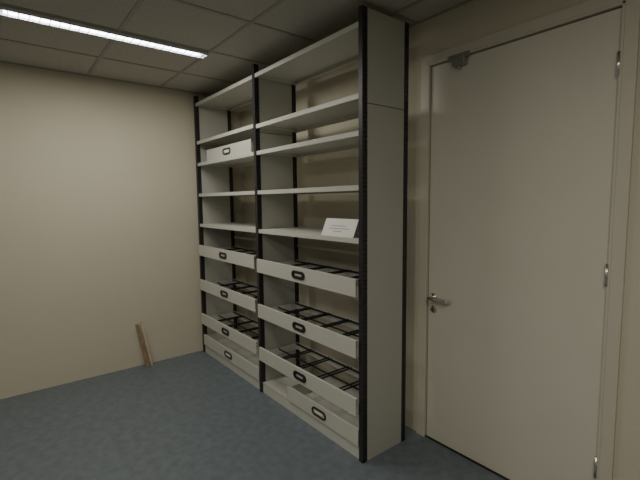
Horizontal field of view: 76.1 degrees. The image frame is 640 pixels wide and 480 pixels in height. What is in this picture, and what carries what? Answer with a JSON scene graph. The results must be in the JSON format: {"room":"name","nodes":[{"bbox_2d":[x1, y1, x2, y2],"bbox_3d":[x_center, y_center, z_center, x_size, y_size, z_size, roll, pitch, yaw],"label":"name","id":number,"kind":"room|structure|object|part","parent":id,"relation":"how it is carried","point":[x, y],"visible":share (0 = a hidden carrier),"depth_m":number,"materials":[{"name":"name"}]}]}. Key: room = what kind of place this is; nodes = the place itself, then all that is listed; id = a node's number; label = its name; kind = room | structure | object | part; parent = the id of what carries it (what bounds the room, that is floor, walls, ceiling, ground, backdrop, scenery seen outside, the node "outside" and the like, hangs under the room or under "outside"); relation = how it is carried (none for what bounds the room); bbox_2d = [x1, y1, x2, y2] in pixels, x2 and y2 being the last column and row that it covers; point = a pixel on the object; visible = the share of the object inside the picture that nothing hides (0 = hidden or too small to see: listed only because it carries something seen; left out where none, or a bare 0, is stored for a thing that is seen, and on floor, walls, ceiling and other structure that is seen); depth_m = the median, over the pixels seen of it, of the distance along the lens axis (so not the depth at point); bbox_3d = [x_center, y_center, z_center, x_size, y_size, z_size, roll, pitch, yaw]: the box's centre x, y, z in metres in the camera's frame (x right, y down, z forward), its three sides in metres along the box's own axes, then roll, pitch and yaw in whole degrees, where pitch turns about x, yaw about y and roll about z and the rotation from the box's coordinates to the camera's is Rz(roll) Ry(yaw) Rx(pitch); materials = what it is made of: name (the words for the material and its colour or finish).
{"room":"storage room","nodes":[
{"label":"storage room","id":0,"kind":"room"},
{"bbox_2d":[0,62,245,398],"bbox_3d":[-2.868,-0.021,2.963,5.350,2.618,0.150,-5,7,-38],"label":"wall","id":1,"kind":"structure","parent":0,"point":[99,233],"depth_m":3.57,"materials":[{"name":"paint"}]},
{"bbox_2d":[0,0,465,94],"bbox_3d":[-0.969,-1.155,0.309,5.500,0.100,6.500,-5,7,-38],"label":"ceiling","id":2,"kind":"structure","parent":0,"point":[167,20],"depth_m":2.62,"materials":[{"name":"tile"}]},
{"bbox_2d":[0,5,207,58],"bbox_3d":[-1.306,-1.305,2.615,1.200,0.020,0.090,-5,7,-38],"label":"recessed light","id":3,"kind":"object","parent":2,"relation":"in","point":[4,11],"visible":1,"depth_m":2.54,"materials":[{"name":"white plastic"}]},
{"bbox_2d":[0,0,473,95],"bbox_3d":[-0.969,-1.102,0.314,5.200,0.007,6.200,-5,7,-38],"label":"grid","id":4,"kind":"object","parent":2,"relation":"attached to","point":[138,4],"visible":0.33,"depth_m":2.58,"materials":[{"name":"grey metal"}]},
{"bbox_2d":[0,350,504,479],"bbox_3d":[-0.941,1.551,0.565,5.200,0.100,6.200,-5,7,-38],"label":"floor","id":5,"kind":"structure","parent":0,"point":[191,416],"depth_m":2.68,"materials":[{"name":"grey carpet"}]},
{"bbox_2d":[135,321,152,366],"bbox_3d":[-1.660,0.982,3.862,0.137,0.426,0.060,0,5,5],"label":"wooden plank","id":6,"kind":"object","parent":5,"relation":"on","point":[141,322],"visible":1,"depth_m":3.86,"materials":[{"name":"brown wood"}]},
{"bbox_2d":[193,5,408,462],"bbox_3d":[-0.355,-0.057,3.314,0.407,2.570,2.360,-5,7,-38],"label":"shelving unit","id":7,"kind":"object","parent":5,"relation":"on","point":[370,421],"visible":1,"depth_m":2.86,"materials":[{"name":"grey metal"}]},
{"bbox_3d":[-1.215,-0.123,4.114,0.003,2.570,0.030,-5,7,-38],"label":"post","id":8,"kind":"part","parent":7,"relation":"part of","materials":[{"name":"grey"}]},
{"bbox_3d":[-1.060,-0.133,4.222,0.309,2.566,0.003,-5,7,-38],"label":"panel","id":9,"kind":"part","parent":7,"relation":"part of","materials":[{"name":"grey metal"}]},
{"bbox_3d":[-0.719,-1.291,3.663,0.373,0.030,1.126,-5,7,-38],"label":"shelf","id":10,"kind":"part","parent":7,"relation":"part of","materials":[{"name":"grey metal"}]},
{"bbox_3d":[-0.715,-0.928,3.698,0.373,0.030,1.126,-5,7,-38],"label":"shelf","id":11,"kind":"part","parent":7,"relation":"part of","materials":[{"name":"grey metal"}]},
{"bbox_3d":[-0.713,-0.719,3.718,0.373,0.030,1.126,-5,7,-38],"label":"shelf","id":12,"kind":"part","parent":7,"relation":"part of","materials":[{"name":"grey metal"}]},
{"bbox_3d":[-0.710,-0.420,3.746,0.373,0.030,1.126,-5,7,-38],"label":"shelf","id":13,"kind":"part","parent":7,"relation":"part of","materials":[{"name":"grey metal"}]},
{"bbox_3d":[-0.707,-0.122,3.774,0.373,0.030,1.126,-5,7,-38],"label":"shelf","id":14,"kind":"part","parent":7,"relation":"part of","materials":[{"name":"grey metal"}]},
{"bbox_3d":[-0.724,0.127,3.782,0.371,0.105,1.122,-5,7,-38],"label":"drawer","id":15,"kind":"part","parent":7,"relation":"part of","materials":[{"name":"grey metal"}]},
{"bbox_3d":[-0.720,0.475,3.815,0.371,0.105,1.122,-5,7,-38],"label":"drawer","id":16,"kind":"part","parent":7,"relation":"part of","materials":[{"name":"grey metal"}]},
{"bbox_3d":[-0.717,0.823,3.848,0.371,0.105,1.122,-5,7,-38],"label":"drawer","id":17,"kind":"part","parent":7,"relation":"part of","materials":[{"name":"grey metal"}]},
{"bbox_2d":[206,139,253,160],"bbox_3d":[-0.681,-0.780,3.643,0.336,0.104,0.860,-5,7,-38],"label":"drawer","id":18,"kind":"object","parent":7,"relation":"on","point":[242,148],"depth_m":3.50,"materials":[{"name":"white metal"}]},
{"bbox_2d":[204,329,258,379],"bbox_3d":[-0.709,1.047,3.874,0.357,0.104,1.118,-5,7,-38],"label":"drawer","id":19,"kind":"object","parent":7,"relation":"on","point":[232,352],"depth_m":3.89,"materials":[{"name":"white metal"}]},
{"bbox_3d":[-0.919,-0.148,4.347,0.003,2.570,0.030,-5,7,-38],"label":"post","id":20,"kind":"part","parent":7,"relation":"part of","materials":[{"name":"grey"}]},
{"bbox_3d":[-0.493,-0.045,3.205,0.003,2.570,0.034,-5,7,-38],"label":"post","id":21,"kind":"part","parent":7,"relation":"part of","materials":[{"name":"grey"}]},
{"bbox_3d":[-0.337,-0.054,3.312,0.309,2.566,0.003,-5,7,-38],"label":"panel","id":22,"kind":"part","parent":7,"relation":"part of","materials":[{"name":"grey metal"}]},
{"bbox_3d":[-0.197,-0.070,3.439,0.003,2.570,0.034,-5,7,-38],"label":"post","id":23,"kind":"part","parent":7,"relation":"part of","materials":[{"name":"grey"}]},
{"bbox_3d":[0.003,-1.213,2.755,0.373,0.030,1.125,-5,7,-38],"label":"shelf","id":24,"kind":"part","parent":7,"relation":"part of","materials":[{"name":"grey metal"}]},
{"bbox_3d":[0.007,-0.839,2.790,0.373,0.030,1.125,-5,7,-38],"label":"shelf","id":25,"kind":"part","parent":7,"relation":"part of","materials":[{"name":"grey metal"}]},
{"bbox_3d":[0.009,-0.640,2.809,0.373,0.030,1.125,-5,7,-38],"label":"shelf","id":26,"kind":"part","parent":7,"relation":"part of","materials":[{"name":"grey metal"}]},
{"bbox_3d":[-0.001,0.225,2.875,0.371,0.105,1.121,-5,7,-38],"label":"drawer","id":27,"kind":"part","parent":7,"relation":"part of","materials":[{"name":"grey metal"}]},
{"bbox_3d":[0.016,-0.043,2.866,0.373,0.030,1.125,-5,7,-38],"label":"shelf","id":28,"kind":"part","parent":7,"relation":"part of","materials":[{"name":"grey metal"}]},
{"bbox_3d":[0.013,-0.342,2.837,0.373,0.030,1.125,-5,7,-38],"label":"shelf","id":29,"kind":"part","parent":7,"relation":"part of","materials":[{"name":"grey metal"}]},
{"bbox_3d":[0.003,0.583,2.909,0.371,0.105,1.121,-5,7,-38],"label":"drawer","id":30,"kind":"part","parent":7,"relation":"part of","materials":[{"name":"grey metal"}]},
{"bbox_3d":[0.006,0.932,2.942,0.371,0.105,1.121,-5,7,-38],"label":"drawer","id":31,"kind":"part","parent":7,"relation":"part of","materials":[{"name":"grey metal"}]},
{"bbox_2d":[287,375,358,445],"bbox_3d":[0.128,1.138,2.821,0.357,0.104,0.748,-5,7,-38],"label":"drawer","id":32,"kind":"object","parent":7,"relation":"on","point":[346,425],"depth_m":2.79,"materials":[{"name":"white metal"}]},
{"bbox_2d":[321,218,358,237],"bbox_3d":[0.127,-0.076,2.484,0.071,0.105,0.299,-5,7,-38],"label":"paper card","id":33,"kind":"object","parent":7,"relation":"on","point":[349,228],"visible":0.93,"depth_m":2.46,"materials":[{"name":"white paper"}]},
{"bbox_3d":[0.229,0.034,2.297,0.003,2.570,0.030,-5,7,-38],"label":"post","id":34,"kind":"part","parent":7,"relation":"part of","materials":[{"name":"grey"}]},
{"bbox_3d":[0.385,0.024,2.404,0.309,2.566,0.003,-5,7,-38],"label":"panel","id":35,"kind":"part","parent":7,"relation":"part of","materials":[{"name":"grey metal"}]},
{"bbox_3d":[0.525,0.009,2.530,0.003,2.570,0.030,-5,7,-38],"label":"post","id":36,"kind":"part","parent":7,"relation":"part of","materials":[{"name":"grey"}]},
{"bbox_2d":[240,0,639,479],"bbox_3d":[1.142,0.020,2.088,0.150,2.618,6.200,-5,7,-38],"label":"wall","id":37,"kind":"structure","parent":0,"point":[475,19],"depth_m":2.67,"materials":[{"name":"paint"}]},
{"bbox_2d":[425,435,509,479],"bbox_3d":[1.006,1.312,2.315,0.054,0.006,0.964,-5,7,-38],"label":"door sill","id":38,"kind":"object","parent":37,"relation":"attached to","point":[434,440],"depth_m":2.43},
{"bbox_2d":[416,0,639,479],"bbox_3d":[0.992,0.120,2.200,0.160,2.400,1.088,-5,7,-38],"label":"door frame","id":39,"kind":"structure","parent":37,"relation":"in","point":[630,22],"depth_m":1.83,"materials":[{"name":"beige paint"}]},
{"bbox_3d":[0.720,0.398,2.497,0.064,0.125,0.158,-5,7,-38],"label":"handle","id":40,"kind":"part","parent":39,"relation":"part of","materials":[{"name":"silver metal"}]},
{"bbox_2d":[427,8,621,479],"bbox_3d":[0.996,0.150,2.205,0.040,2.324,0.954,-5,7,-38],"label":"door","id":41,"kind":"structure","parent":39,"relation":"attached to","point":[523,133],"depth_m":2.10,"materials":[{"name":"beige wood"}]},
{"bbox_2d":[447,50,469,68],"bbox_3d":[0.777,-1.001,2.294,0.039,0.084,0.143,-5,7,-38],"label":"door closer","id":42,"kind":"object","parent":41,"relation":"attached to","point":[461,59],"depth_m":2.27,"materials":[{"name":"grey metal"}]},
{"bbox_3d":[1.266,0.155,1.807,0.016,1.900,0.016,-5,7,-38],"label":"hinges","id":43,"kind":"part","parent":39,"relation":"part of","materials":[{"name":"silver metal"}]}
]}

